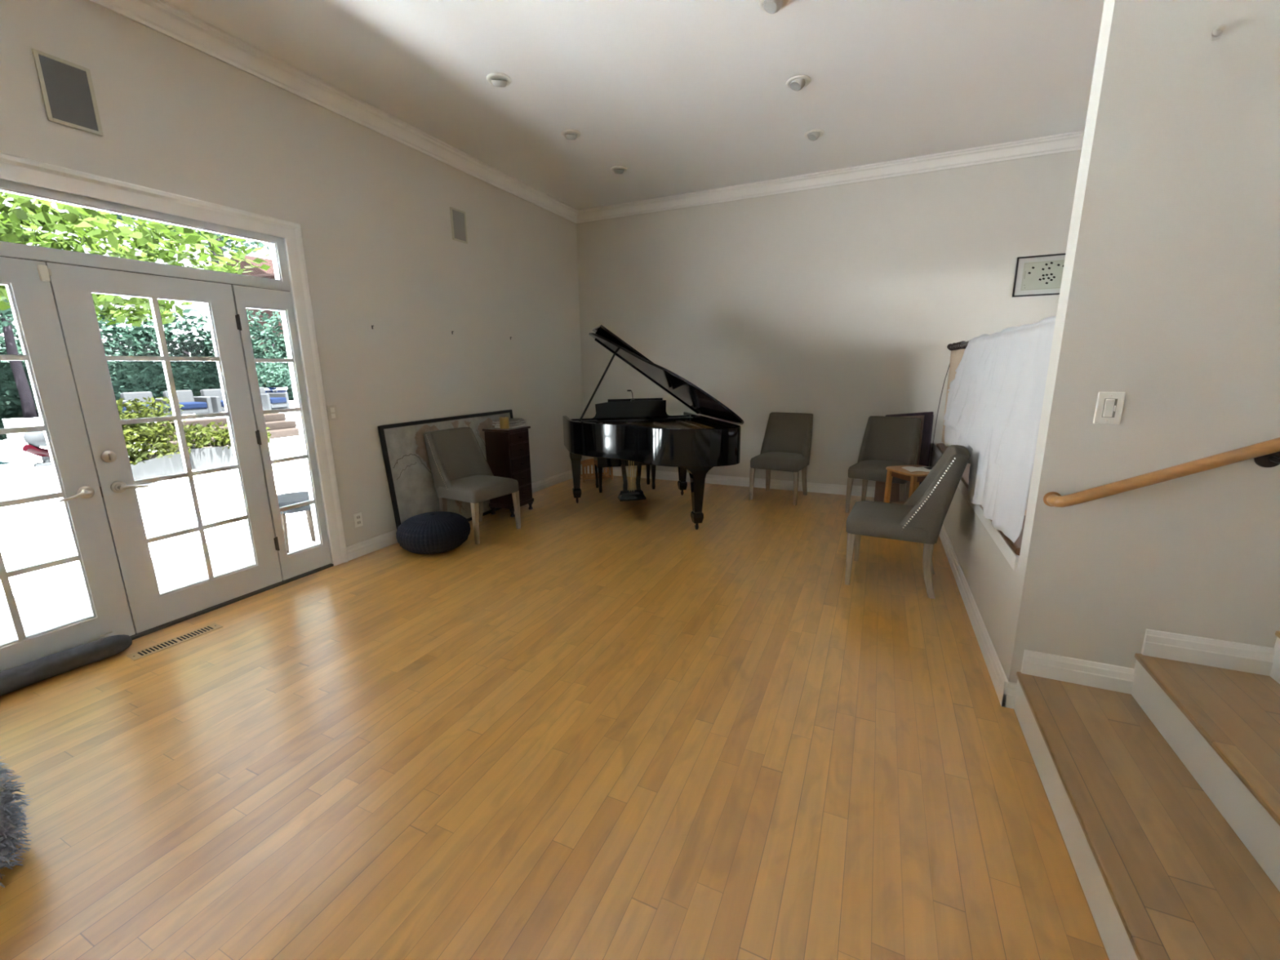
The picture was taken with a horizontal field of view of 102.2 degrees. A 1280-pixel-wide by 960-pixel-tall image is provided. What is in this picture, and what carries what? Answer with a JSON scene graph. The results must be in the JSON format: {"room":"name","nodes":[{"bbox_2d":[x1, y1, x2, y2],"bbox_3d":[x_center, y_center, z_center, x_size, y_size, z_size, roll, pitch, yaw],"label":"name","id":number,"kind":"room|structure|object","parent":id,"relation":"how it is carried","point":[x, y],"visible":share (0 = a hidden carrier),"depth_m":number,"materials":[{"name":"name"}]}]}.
{"room":"music room","nodes":[
{"label":"music room","id":0,"kind":"room"},
{"bbox_2d":[0,0,585,546],"bbox_3d":[-3.107,-0.672,2.527,0.200,3.653,10.565,5,14,24],"label":"wall","id":1,"kind":"structure","parent":0,"point":[371,209],"depth_m":4.09,"materials":[{"name":"white paint"}]},
{"bbox_2d":[0,256,135,671],"bbox_3d":[-3.109,-0.014,2.428,0.116,2.026,0.845,5,14,24],"label":"door","id":2,"kind":"structure","parent":1,"relation":"in","point":[32,302],"depth_m":2.67,"materials":[{"name":"grey paint"}]},
{"bbox_2d":[36,264,52,281],"bbox_3d":[-2.952,-1.026,2.563,0.022,0.075,0.044,5,14,24],"label":"sensor","id":3,"kind":"object","parent":2,"relation":"attached to","point":[44,273],"visible":1,"depth_m":2.55,"materials":[{"name":"white plastic"}]},
{"bbox_2d":[31,48,103,136],"bbox_3d":[-2.857,-1.931,2.585,0.012,0.307,0.201,5,14,24],"label":"wall speaker","id":4,"kind":"object","parent":1,"relation":"attached to","point":[67,89],"visible":1,"depth_m":2.58,"materials":[{"name":"beige"}]},
{"bbox_2d":[0,255,288,291],"bbox_3d":[-2.980,-0.090,2.804,0.045,2.054,2.410,5,14,24],"label":"trim","id":5,"kind":"structure","parent":1,"relation":"attached to","point":[0,255],"depth_m":2.87,"materials":[{"name":"white wood"}]},
{"bbox_2d":[0,178,291,291],"bbox_3d":[-2.978,-1.262,2.540,0.044,0.348,2.406,5,14,24],"label":"window","id":6,"kind":"structure","parent":1,"relation":"in","point":[6,249],"depth_m":2.88,"materials":[{"name":"grey paint"}]},
{"bbox_2d":[44,262,282,633],"bbox_3d":[-2.762,-0.177,3.154,0.104,2.026,0.842,5,14,24],"label":"door","id":7,"kind":"structure","parent":1,"relation":"in","point":[73,286],"depth_m":3.04,"materials":[{"name":"grey paint"}]},
{"bbox_2d":[0,151,348,565],"bbox_3d":[-2.921,-0.307,2.728,0.030,2.510,2.630,5,14,24],"label":"trim","id":8,"kind":"structure","parent":1,"relation":"attached to","point":[12,167],"depth_m":3.44,"materials":[{"name":"white paint"}]},
{"bbox_2d":[129,563,333,639],"bbox_3d":[-2.994,0.903,3.034,0.176,0.016,2.450,5,14,24],"label":"trim","id":9,"kind":"structure","parent":1,"relation":"on","point":[135,636],"depth_m":3.39,"materials":[{"name":"grey metal"}]},
{"bbox_2d":[231,284,331,580],"bbox_3d":[-2.539,-0.300,3.699,0.044,2.026,0.368,5,14,24],"label":"window","id":10,"kind":"structure","parent":1,"relation":"in","point":[295,563],"depth_m":3.68,"materials":[{"name":"grey paint"}]},
{"bbox_2d":[270,238,333,564],"bbox_3d":[-3.014,-0.267,2.780,0.165,2.410,2.450,5,14,24],"label":"trim","id":11,"kind":"structure","parent":1,"relation":"attached to","point":[271,246],"depth_m":3.84,"materials":[{"name":"grey paint"}]},
{"bbox_2d":[326,404,338,421],"bbox_3d":[-2.358,-0.515,3.963,0.011,0.116,0.080,5,14,24],"label":"light switch","id":12,"kind":"object","parent":1,"relation":"attached to","point":[332,414],"visible":1,"depth_m":3.96,"materials":[{"name":"grey plastic"}]},
{"bbox_2d":[89,0,578,223],"bbox_3d":[-2.994,-2.383,2.089,0.098,0.125,10.565,5,14,24],"label":"trim","id":13,"kind":"structure","parent":1,"relation":"attached to","point":[162,16],"depth_m":3.55,"materials":[{"name":"white paint"}]},
{"bbox_2d":[353,511,363,527],"bbox_3d":[-2.309,0.327,4.235,0.010,0.116,0.070,5,14,24],"label":"wall outlet","id":14,"kind":"object","parent":1,"relation":"attached to","point":[357,517],"visible":1,"depth_m":4.23,"materials":[{"name":"white plastic"}]},
{"bbox_2d":[449,206,467,244],"bbox_3d":[-1.741,-2.446,4.967,0.012,0.289,0.193,5,14,24],"label":"wall speaker","id":15,"kind":"object","parent":1,"relation":"attached to","point":[458,220],"visible":1,"depth_m":4.96,"materials":[{"name":"beige"}]},
{"bbox_2d":[452,209,466,241],"bbox_3d":[-1.743,-2.446,4.968,0.007,0.254,0.161,5,14,24],"label":"grille","id":16,"kind":"object","parent":15,"relation":"attached to","point":[459,220],"depth_m":4.97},
{"bbox_2d":[346,466,586,560],"bbox_3d":[-1.576,0.219,5.834,0.016,0.118,3.780,5,14,24],"label":"baseboard","id":17,"kind":"structure","parent":1,"relation":"attached to","point":[356,550],"depth_m":4.47,"materials":[{"name":"white paint"}]},
{"bbox_2d":[0,473,1109,959],"bbox_3d":[0.142,1.270,1.440,6.900,0.100,10.565,5,14,24],"label":"floor","id":18,"kind":"structure","parent":0,"point":[601,726],"depth_m":2.00,"materials":[{"name":"brown wood"}]},
{"bbox_2d":[0,755,33,887],"bbox_3d":[-2.174,1.032,1.430,0.622,0.430,0.619,-3,13,-9],"label":"pouf","id":19,"kind":"object","parent":18,"relation":"on","point":[9,816],"visible":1,"depth_m":1.60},
{"bbox_2d":[0,631,132,696],"bbox_3d":[-3.189,1.036,2.210,0.134,0.113,1.547,5,14,26],"label":"stopper","id":20,"kind":"object","parent":18,"relation":"on","point":[12,679],"visible":1,"depth_m":2.63,"materials":[{"name":"grey fabric"}]},
{"bbox_2d":[125,622,222,660],"bbox_3d":[-2.655,0.920,2.962,0.100,0.006,0.410,6,14,27],"label":"floor vent","id":21,"kind":"object","parent":18,"relation":"in","point":[164,645],"visible":1,"depth_m":2.94,"materials":[{"name":"brown wood"}]},
{"bbox_2d":[395,511,470,554],"bbox_3d":[-1.759,0.435,4.413,0.593,0.307,0.593,4,13,21],"label":"knitted pouf","id":22,"kind":"object","parent":18,"relation":"on","point":[440,531],"visible":1,"depth_m":4.22,"materials":[{"name":"blue fabric"}]},
{"bbox_2d":[377,409,513,546],"bbox_3d":[-1.767,-0.108,5.162,0.130,1.052,1.730,5,14,24],"label":"framed picture","id":23,"kind":"object","parent":18,"relation":"on","point":[412,491],"visible":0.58,"depth_m":4.65,"materials":[{"name":"black"}]},
{"bbox_2d":[423,426,520,544],"bbox_3d":[-1.558,0.021,4.798,0.680,0.948,0.550,7,14,31],"label":"upholstered chair","id":24,"kind":"object","parent":18,"relation":"on","point":[460,471],"visible":0.98,"depth_m":4.74,"materials":[{"name":"beige fabric"}]},
{"bbox_2d":[482,426,533,517],"bbox_3d":[-1.366,-0.100,5.438,0.347,0.905,0.376,5,14,24],"label":"wooden cabinet","id":25,"kind":"object","parent":18,"relation":"on","point":[507,450],"visible":0.94,"depth_m":5.30,"materials":[{"name":"brown wood"}]},
{"bbox_2d":[499,416,509,428],"bbox_3d":[-1.380,-0.586,5.256,0.094,0.122,0.094,5,14,24],"label":"candle cup","id":26,"kind":"object","parent":25,"relation":"on","point":[504,421],"visible":1,"depth_m":5.22,"materials":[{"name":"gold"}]},
{"bbox_2d":[494,424,525,428],"bbox_3d":[-1.358,-0.567,5.408,0.211,0.020,0.250,3,13,19],"label":"magazine","id":27,"kind":"object","parent":25,"relation":"on","point":[519,425],"visible":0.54,"depth_m":5.32,"materials":[{"name":"white paper"}]},
{"bbox_2d":[492,422,525,426],"bbox_3d":[-1.372,-0.587,5.421,0.211,0.014,0.270,7,15,33],"label":"magazine","id":28,"kind":"object","parent":27,"relation":"on","point":[495,424],"visible":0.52,"depth_m":5.37,"materials":[{"name":"white paper"}]},
{"bbox_2d":[496,422,524,425],"bbox_3d":[-1.354,-0.598,5.410,0.201,0.012,0.260,2,13,12],"label":"magazine","id":29,"kind":"object","parent":28,"relation":"on","point":[513,424],"visible":0.4,"depth_m":5.31,"materials":[{"name":"white paper"}]},
{"bbox_2d":[492,419,526,423],"bbox_3d":[-1.368,-0.616,5.425,0.211,0.016,0.280,9,16,38],"label":"magazine","id":30,"kind":"object","parent":29,"relation":"on","point":[522,420],"visible":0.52,"depth_m":5.38,"materials":[{"name":"white paper"}]},
{"bbox_2d":[496,418,523,422],"bbox_3d":[-1.360,-0.628,5.418,0.201,0.010,0.270,0,12,5],"label":"magazine","id":31,"kind":"object","parent":30,"relation":"on","point":[510,420],"visible":0.64,"depth_m":5.38,"materials":[{"name":"white paper"}]},
{"bbox_2d":[580,458,613,482],"bbox_3d":[-0.606,-0.143,7.061,0.420,0.275,0.218,-5,13,-20],"label":"rack","id":32,"kind":"object","parent":18,"relation":"on","point":[588,462],"visible":0.59,"depth_m":7.01,"materials":[{"name":"brown wood"}]},
{"bbox_2d":[593,457,655,493],"bbox_3d":[-0.192,-0.141,6.490,0.760,0.504,0.360,-4,13,-13],"label":"piano bench","id":33,"kind":"object","parent":18,"relation":"on","point":[599,463],"visible":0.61,"depth_m":6.31,"materials":[{"name":"black wood"}]},
{"bbox_2d":[562,324,743,529],"bbox_3d":[0.059,-0.556,5.144,1.503,1.885,1.728,-4,13,-13],"label":"grand piano","id":34,"kind":"object","parent":18,"relation":"on","point":[640,431],"visible":1,"depth_m":4.90,"materials":[{"name":"black paint"}]},
{"bbox_2d":[626,390,635,401],"bbox_3d":[-0.098,-0.917,5.624,0.084,0.130,0.042,-4,13,-13],"label":"lamp","id":35,"kind":"object","parent":34,"relation":"on","point":[633,399],"visible":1,"depth_m":5.62,"materials":[{"name":"black metal"}]},
{"bbox_2d":[749,412,813,505],"bbox_3d":[1.637,-0.270,5.931,0.550,0.948,0.680,7,15,31],"label":"upholstered chair","id":36,"kind":"object","parent":18,"relation":"on","point":[786,446],"visible":1,"depth_m":5.96,"materials":[{"name":"beige fabric"}]},
{"bbox_2d":[845,416,921,512],"bbox_3d":[2.521,-0.149,5.329,0.550,0.948,0.680,9,15,37],"label":"upholstered chair","id":37,"kind":"object","parent":18,"relation":"on","point":[887,441],"visible":0.8,"depth_m":5.37,"materials":[{"name":"beige fabric"}]},
{"bbox_2d":[874,415,924,502],"bbox_3d":[2.813,-0.224,5.619,0.410,0.966,0.104,5,14,26],"label":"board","id":38,"kind":"object","parent":18,"relation":"on","point":[880,486],"visible":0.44,"depth_m":5.67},
{"bbox_2d":[883,464,929,504],"bbox_3d":[2.536,0.172,4.790,0.410,0.550,0.410,-4,13,-13],"label":"side table","id":39,"kind":"object","parent":18,"relation":"on","point":[914,477],"visible":0.46,"depth_m":4.73,"materials":[{"name":"brown wood"}]},
{"bbox_2d":[888,500,906,504],"bbox_3d":[2.537,0.238,4.804,0.284,0.015,0.284,-4,13,-13],"label":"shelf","id":40,"kind":"object","parent":39,"relation":"attached to","point":[897,502],"depth_m":4.89,"materials":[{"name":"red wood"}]},
{"bbox_2d":[901,466,932,471],"bbox_3d":[2.569,-0.100,4.702,0.282,0.016,0.200,0,12,5],"label":"open magazine","id":41,"kind":"object","parent":39,"relation":"on","point":[910,468],"visible":0.75,"depth_m":4.70,"materials":[{"name":"white paper"}]},
{"bbox_2d":[844,444,969,599],"bbox_3d":[1.825,0.243,3.577,0.680,0.948,0.550,6,14,28],"label":"upholstered chair","id":42,"kind":"object","parent":18,"relation":"on","point":[920,519],"visible":1,"depth_m":3.36,"materials":[{"name":"beige fabric"}]},
{"bbox_2d":[884,411,933,484],"bbox_3d":[2.902,-0.249,5.659,0.464,1.006,0.183,5,14,26],"label":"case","id":43,"kind":"object","parent":18,"relation":"on","point":[928,416],"visible":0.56,"depth_m":5.51,"materials":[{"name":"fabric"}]},
{"bbox_2d":[1013,630,1279,959],"bbox_3d":[2.043,1.100,0.207,2.441,0.712,3.429,5,14,24],"label":"staircase","id":44,"kind":"structure","parent":18,"relation":"on","point":[1163,796],"depth_m":1.55,"materials":[{"name":"brown wood"}]},
{"bbox_2d":[163,0,1104,209],"bbox_3d":[0.096,-2.278,0.662,7.300,0.200,10.965,5,14,24],"label":"ceiling","id":45,"kind":"structure","parent":0,"point":[686,96],"depth_m":3.59,"materials":[{"name":"white paint"}]},
{"bbox_2d":[486,72,511,87],"bbox_3d":[-0.988,-2.796,3.623,0.172,0.077,0.172,-3,13,-9],"label":"ceiling light","id":46,"kind":"object","parent":45,"relation":"attached to","point":[496,79],"visible":1,"depth_m":3.60,"materials":[{"name":"white plastic"}]},
{"bbox_2d":[560,128,580,139],"bbox_3d":[-0.599,-2.989,4.476,0.172,0.077,0.172,-3,13,-9],"label":"ceiling light","id":47,"kind":"object","parent":45,"relation":"attached to","point":[569,134],"visible":1,"depth_m":4.45,"materials":[{"name":"white plastic"}]},
{"bbox_2d":[610,165,626,173],"bbox_3d":[-0.216,-3.171,5.287,0.172,0.077,0.172,-3,13,-9],"label":"ceiling light","id":48,"kind":"object","parent":45,"relation":"attached to","point":[616,169],"visible":1,"depth_m":5.26,"materials":[{"name":"white plastic"}]},
{"bbox_2d":[758,0,790,13],"bbox_3d":[0.748,-2.656,2.879,0.172,0.077,0.172,-6,13,-22],"label":"ceiling light","id":49,"kind":"object","parent":45,"relation":"attached to","point":[771,6],"visible":1,"depth_m":2.88,"materials":[{"name":"white plastic"}]},
{"bbox_2d":[786,75,810,90],"bbox_3d":[1.135,-2.842,3.703,0.172,0.077,0.172,-6,13,-22],"label":"ceiling light","id":50,"kind":"object","parent":45,"relation":"attached to","point":[797,82],"visible":1,"depth_m":3.67,"materials":[{"name":"white plastic"}]},
{"bbox_2d":[804,128,824,141],"bbox_3d":[1.532,-3.031,4.540,0.172,0.077,0.172,-6,13,-22],"label":"ceiling light","id":51,"kind":"object","parent":45,"relation":"attached to","point":[812,135],"visible":1,"depth_m":4.51,"materials":[{"name":"white plastic"}]},
{"bbox_2d":[576,149,1081,509],"bbox_3d":[2.361,-1.506,5.841,7.300,3.583,0.200,5,14,24],"label":"wall","id":52,"kind":"structure","parent":0,"point":[842,305],"depth_m":5.81,"materials":[{"name":"white paint"}]},
{"bbox_2d":[585,465,875,497],"bbox_3d":[1.198,0.013,6.607,4.395,0.118,0.016,5,14,24],"label":"baseboard","id":53,"kind":"structure","parent":52,"relation":"attached to","point":[828,488],"depth_m":6.48,"materials":[{"name":"white paint"}]},
{"bbox_2d":[576,129,1084,223],"bbox_3d":[2.276,-3.165,5.339,6.900,0.125,0.098,5,14,24],"label":"trim","id":54,"kind":"structure","parent":52,"relation":"attached to","point":[1070,141],"depth_m":5.36,"materials":[{"name":"white paint"}]},
{"bbox_2d":[946,341,968,351],"bbox_3d":[2.490,-0.995,3.692,0.164,0.083,3.710,5,14,24],"label":"curtain rod","id":55,"kind":"object","parent":52,"relation":"attached to","point":[954,346],"visible":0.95,"depth_m":4.70,"materials":[{"name":"brown metal"}]},
{"bbox_2d":[929,363,950,466],"bbox_3d":[3.087,-0.511,5.372,0.035,1.381,0.261,2,13,13],"label":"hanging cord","id":56,"kind":"object","parent":55,"relation":"hanging from","point":[949,363],"visible":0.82,"depth_m":5.36,"materials":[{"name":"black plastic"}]},
{"bbox_2d":[942,348,965,446],"bbox_3d":[2.988,-0.765,4.885,0.106,0.905,0.860,5,14,24],"label":"curtain","id":57,"kind":"object","parent":55,"relation":"hanging from","point":[956,357],"visible":0.2,"depth_m":4.96,"materials":[{"name":"beige fabric"}]},
{"bbox_2d":[943,315,1056,542],"bbox_3d":[2.236,-0.435,3.403,0.240,1.054,2.793,5,14,24],"label":"sheet","id":58,"kind":"object","parent":55,"relation":"hanging from","point":[996,394],"visible":0.91,"depth_m":2.69,"materials":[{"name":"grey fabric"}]},
{"bbox_2d":[1012,253,1066,297],"bbox_3d":[3.961,-1.939,4.868,0.710,0.364,0.022,5,14,24],"label":"framed print","id":59,"kind":"object","parent":52,"relation":"attached to","point":[1034,275],"visible":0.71,"depth_m":4.93,"materials":[{"name":"black"}]},
{"bbox_2d":[932,442,1019,666],"bbox_3d":[2.502,0.319,3.982,0.140,0.710,3.711,5,14,24],"label":"wall","id":60,"kind":"structure","parent":0,"point":[990,579],"depth_m":2.92,"materials":[{"name":"white paint"}]},
{"bbox_2d":[933,442,1018,571],"bbox_3d":[2.429,0.001,3.946,0.011,0.068,3.707,5,14,24],"label":"trim","id":61,"kind":"structure","parent":60,"relation":"attached to","point":[1011,557],"depth_m":2.73,"materials":[{"name":"white paint"}]},
{"bbox_2d":[938,524,1017,708],"bbox_3d":[2.421,0.569,3.997,0.050,0.118,3.852,5,14,24],"label":"baseboard","id":62,"kind":"structure","parent":60,"relation":"attached to","point":[1006,691],"depth_m":2.77,"materials":[{"name":"white paint"}]},
{"bbox_2d":[936,443,1025,555],"bbox_3d":[2.442,-0.019,3.786,0.172,0.036,3.444,5,14,24],"label":"trim","id":63,"kind":"structure","parent":60,"relation":"on","point":[1015,546],"depth_m":2.62,"materials":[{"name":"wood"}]},
{"bbox_2d":[1002,0,1279,683],"bbox_3d":[2.761,-0.609,1.490,2.472,3.483,0.125,5,14,24],"label":"wall","id":64,"kind":"structure","parent":0,"point":[1169,298],"depth_m":1.85,"materials":[{"name":"white paint"}]},
{"bbox_2d":[1093,391,1125,424],"bbox_3d":[1.774,-0.272,1.951,0.080,0.120,0.013,5,14,24],"label":"dimmer switch","id":65,"kind":"object","parent":64,"relation":"attached to","point":[1109,405],"visible":1,"depth_m":1.95,"materials":[{"name":"white plastic"}]},
{"bbox_2d":[1020,628,1274,693],"bbox_3d":[2.175,0.657,1.971,1.134,0.462,0.016,5,14,24],"label":"baseboard","id":66,"kind":"structure","parent":64,"relation":"attached to","point":[1238,656],"depth_m":2.03,"materials":[{"name":"white paint"}]},
{"bbox_2d":[1043,437,1279,507],"bbox_3d":[2.229,-0.154,1.718,1.350,0.655,0.094,5,14,24],"label":"handrail","id":67,"kind":"object","parent":64,"relation":"attached to","point":[1266,454],"visible":1,"depth_m":1.85,"materials":[{"name":"brown wood"}]},
{"bbox_2d":[1210,23,1226,41],"bbox_3d":[1.846,-1.429,1.645,0.026,0.035,0.034,5,14,24],"label":"wall hook","id":68,"kind":"object","parent":64,"relation":"attached to","point":[1216,33],"visible":1,"depth_m":1.65,"materials":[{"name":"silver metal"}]},
{"label":"outside","id":69,"kind":"structure","parent":0,"visible":0},
{"bbox_2d":[0,435,316,644],"bbox_3d":[-19.634,-1.126,14.598,39.800,0.300,60.000,5,14,24],"label":"ground","id":70,"kind":"structure","parent":69,"point":[33,533],"depth_m":5.37,"materials":[{"name":"concrete"}]},
{"bbox_2d":[0,244,37,417],"bbox_3d":[-15.989,-3.298,12.294,3.308,4.843,5.792,5,14,24],"label":"tree","id":71,"kind":"object","parent":70,"relation":"on","point":[28,409],"visible":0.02,"depth_m":13.10,"materials":[{"name":"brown plant"}]},
{"bbox_2d":[0,455,51,467],"bbox_3d":[-16.275,0.807,5.199,5.200,0.460,13.350,5,14,24],"label":"swimming pool","id":72,"kind":"object","parent":70,"relation":"in","point":[5,461],"visible":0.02,"depth_m":10.54,"materials":[{"name":"white liquid"}]},
{"bbox_2d":[22,431,52,466],"bbox_3d":[-10.856,-0.621,9.407,0.320,0.708,0.590,1,12,7],"label":"lounge chair","id":73,"kind":"object","parent":70,"relation":"on","point":[34,440],"visible":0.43,"depth_m":9.25,"materials":[{"name":"white plastic"}]},
{"bbox_2d":[0,306,159,362],"bbox_3d":[-18.510,-3.938,16.148,4.039,4.512,5.531,5,14,24],"label":"tree","id":74,"kind":"object","parent":70,"relation":"on","point":[105,331],"visible":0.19,"depth_m":16.59,"materials":[{"name":"green plant"}]},
{"bbox_2d":[0,191,271,327],"bbox_3d":[-8.465,-1.803,6.290,3.620,4.304,8.689,3,13,18],"label":"broadleaf tree","id":75,"kind":"object","parent":70,"relation":"on","point":[30,215],"visible":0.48,"depth_m":7.59,"materials":[{"name":"green plant"}]},
{"bbox_2d":[0,352,293,439],"bbox_3d":[-15.871,-2.591,15.336,1.520,2.350,25.175,5,14,24],"label":"hedge","id":76,"kind":"object","parent":70,"relation":"on","point":[126,376],"visible":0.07,"depth_m":15.72,"materials":[{"name":"green plant"}]},
{"bbox_2d":[2,400,297,443],"bbox_3d":[-9.780,-2.954,20.384,5.500,0.540,18.800,5,14,24],"label":"terrace","id":77,"kind":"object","parent":70,"relation":"on","point":[36,421],"visible":0.14,"depth_m":12.95,"materials":[{"name":"concrete"}]},
{"bbox_2d":[118,400,133,413],"bbox_3d":[-11.550,-1.514,11.099,0.797,0.667,0.720,5,14,24],"label":"armchair","id":78,"kind":"object","parent":77,"relation":"on","point":[123,402],"visible":0.02,"depth_m":11.18,"materials":[{"name":"grey"}]},
{"bbox_2d":[120,391,173,416],"bbox_3d":[-11.270,-1.674,11.812,0.797,0.667,0.720,4,13,21],"label":"armchair","id":79,"kind":"object","parent":77,"relation":"on","point":[132,395],"visible":0.24,"depth_m":11.85,"materials":[{"name":"grey"}]},
{"bbox_2d":[120,391,154,404],"bbox_3d":[-11.551,-1.848,11.884,0.200,0.351,0.540,4,13,21],"label":"cushion","id":80,"kind":"object","parent":79,"relation":"on","point":[132,395],"depth_m":11.82,"materials":[{"name":"grey fabric"}]},
{"bbox_2d":[142,404,171,411],"bbox_3d":[-11.220,-1.648,11.798,0.690,0.140,0.520,4,13,21],"label":"seat cushion","id":81,"kind":"object","parent":79,"relation":"on","point":[148,405],"depth_m":11.81,"materials":[{"name":"blue fabric"}]},
{"bbox_2d":[162,390,213,417],"bbox_3d":[-10.972,-1.827,12.494,0.797,0.667,0.720,6,14,27],"label":"armchair","id":82,"kind":"object","parent":77,"relation":"on","point":[192,405],"visible":0.55,"depth_m":12.53,"materials":[{"name":"grey"}]},
{"bbox_2d":[162,390,195,402],"bbox_3d":[-11.239,-2.008,12.595,0.200,0.351,0.540,6,14,27],"label":"cushion","id":83,"kind":"object","parent":82,"relation":"on","point":[184,396],"depth_m":12.61,"materials":[{"name":"grey fabric"}]},
{"bbox_2d":[179,401,207,409],"bbox_3d":[-10.925,-1.800,12.475,0.690,0.140,0.520,6,14,27],"label":"seat cushion","id":84,"kind":"object","parent":82,"relation":"on","point":[187,405],"depth_m":12.35,"materials":[{"name":"blue fabric"}]},
{"bbox_2d":[199,388,225,417],"bbox_3d":[-10.629,-1.982,13.178,0.797,0.667,0.720,4,13,21],"label":"armchair","id":85,"kind":"object","parent":77,"relation":"on","point":[215,395],"visible":0.27,"depth_m":12.86,"materials":[{"name":"grey"}]},
{"bbox_2d":[200,388,222,399],"bbox_3d":[-10.910,-2.155,13.250,0.200,0.351,0.540,4,13,21],"label":"cushion","id":86,"kind":"object","parent":85,"relation":"on","point":[217,392],"depth_m":13.13,"materials":[{"name":"grey fabric"}]},
{"bbox_2d":[220,400,224,406],"bbox_3d":[-10.579,-1.956,13.164,0.690,0.140,0.520,4,13,21],"label":"seat cushion","id":87,"kind":"object","parent":85,"relation":"on","point":[222,404],"depth_m":12.82,"materials":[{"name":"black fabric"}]},
{"bbox_2d":[259,386,289,409],"bbox_3d":[-10.266,-2.208,14.186,0.797,0.667,0.720,1,12,7],"label":"armchair","id":88,"kind":"object","parent":77,"relation":"on","point":[270,401],"visible":0.46,"depth_m":14.20,"materials":[{"name":"grey"}]},
{"bbox_2d":[259,386,266,394],"bbox_3d":[-10.564,-2.366,14.190,0.200,0.351,0.540,1,12,7],"label":"cushion","id":89,"kind":"object","parent":88,"relation":"on","point":[262,390],"depth_m":14.33,"materials":[{"name":"grey fabric"}]},
{"bbox_2d":[270,397,286,403],"bbox_3d":[-10.213,-2.184,14.184,0.690,0.140,0.520,1,12,7],"label":"seat cushion","id":90,"kind":"object","parent":88,"relation":"on","point":[273,400],"depth_m":14.12,"materials":[{"name":"blue fabric"}]},
{"bbox_2d":[264,386,288,392],"bbox_3d":[-10.691,-2.402,15.164,0.660,0.640,0.660,5,14,24],"label":"pot","id":91,"kind":"object","parent":77,"relation":"on","point":[276,389],"visible":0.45,"depth_m":14.90,"materials":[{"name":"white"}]},
{"bbox_2d":[255,362,291,387],"bbox_3d":[-10.698,-3.031,15.017,1.078,0.847,1.124,5,14,24],"label":"round shrub","id":92,"kind":"object","parent":91,"relation":"in","point":[281,371],"visible":0.88,"depth_m":14.83,"materials":[{"name":"green plant"}]},
{"bbox_2d":[128,450,184,488],"bbox_3d":[-7.595,-0.125,7.760,0.500,0.360,1.692,-4,13,-14],"label":"planter box","id":93,"kind":"object","parent":70,"relation":"on","point":[153,467],"visible":0.23,"depth_m":7.93,"materials":[{"name":"white concrete"}]},
{"bbox_2d":[36,396,191,465],"bbox_3d":[-7.589,-0.715,7.633,0.758,1.017,1.916,-4,13,-14],"label":"shrub","id":94,"kind":"object","parent":93,"relation":"in","point":[143,434],"visible":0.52,"depth_m":7.82,"materials":[{"name":"green plant"}]},
{"bbox_2d":[95,209,270,271],"bbox_3d":[-13.549,-6.116,16.249,4.221,8.591,5.824,5,14,24],"label":"tree","id":95,"kind":"object","parent":70,"relation":"on","point":[118,216],"visible":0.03,"depth_m":16.45,"materials":[{"name":"green plant"}]},
{"bbox_2d":[103,307,275,362],"bbox_3d":[-16.594,-4.282,18.984,3.721,3.924,5.139,5,14,24],"label":"tree","id":96,"kind":"object","parent":70,"relation":"on","point":[205,345],"visible":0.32,"depth_m":18.04,"materials":[{"name":"green plant"}]},
{"bbox_2d":[187,443,235,470],"bbox_3d":[-7.318,-0.454,9.247,1.079,0.360,0.500,-8,14,-30],"label":"planter box","id":97,"kind":"object","parent":70,"relation":"on","point":[208,457],"visible":0.45,"depth_m":8.92,"materials":[{"name":"white concrete"}]},
{"bbox_2d":[183,421,271,449],"bbox_3d":[-7.309,-0.792,9.158,1.279,0.500,0.733,-8,14,-30],"label":"shrub","id":98,"kind":"object","parent":97,"relation":"in","point":[200,436],"visible":0.48,"depth_m":8.93,"materials":[{"name":"green plant"}]},
{"bbox_2d":[146,413,299,450],"bbox_3d":[-9.835,-1.204,12.405,1.200,0.538,2.900,5,14,24],"label":"stone steps","id":99,"kind":"structure","parent":70,"relation":"on","point":[279,427],"depth_m":12.98,"materials":[{"name":"beige stone"}]},
{"bbox_2d":[210,309,287,358],"bbox_3d":[-16.072,-5.412,22.655,4.038,4.544,5.502,5,14,24],"label":"tree","id":100,"kind":"object","parent":70,"relation":"on","point":[267,334],"visible":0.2,"depth_m":21.50,"materials":[{"name":"green plant"}]},
{"bbox_2d":[226,255,284,353],"bbox_3d":[-20.146,-8.923,31.288,5.000,7.800,6.700,5,14,24],"label":"house","id":101,"kind":"structure","parent":70,"relation":"on","point":[256,272],"depth_m":27.68,"materials":[{"name":"ceramic"}]},
{"bbox_2d":[277,490,315,553],"bbox_3d":[-3.160,0.399,4.763,0.468,0.505,0.460,5,14,24],"label":"chair","id":102,"kind":"object","parent":70,"relation":"on","point":[290,498],"visible":0.41,"depth_m":4.62,"materials":[{"name":"grey wood"}]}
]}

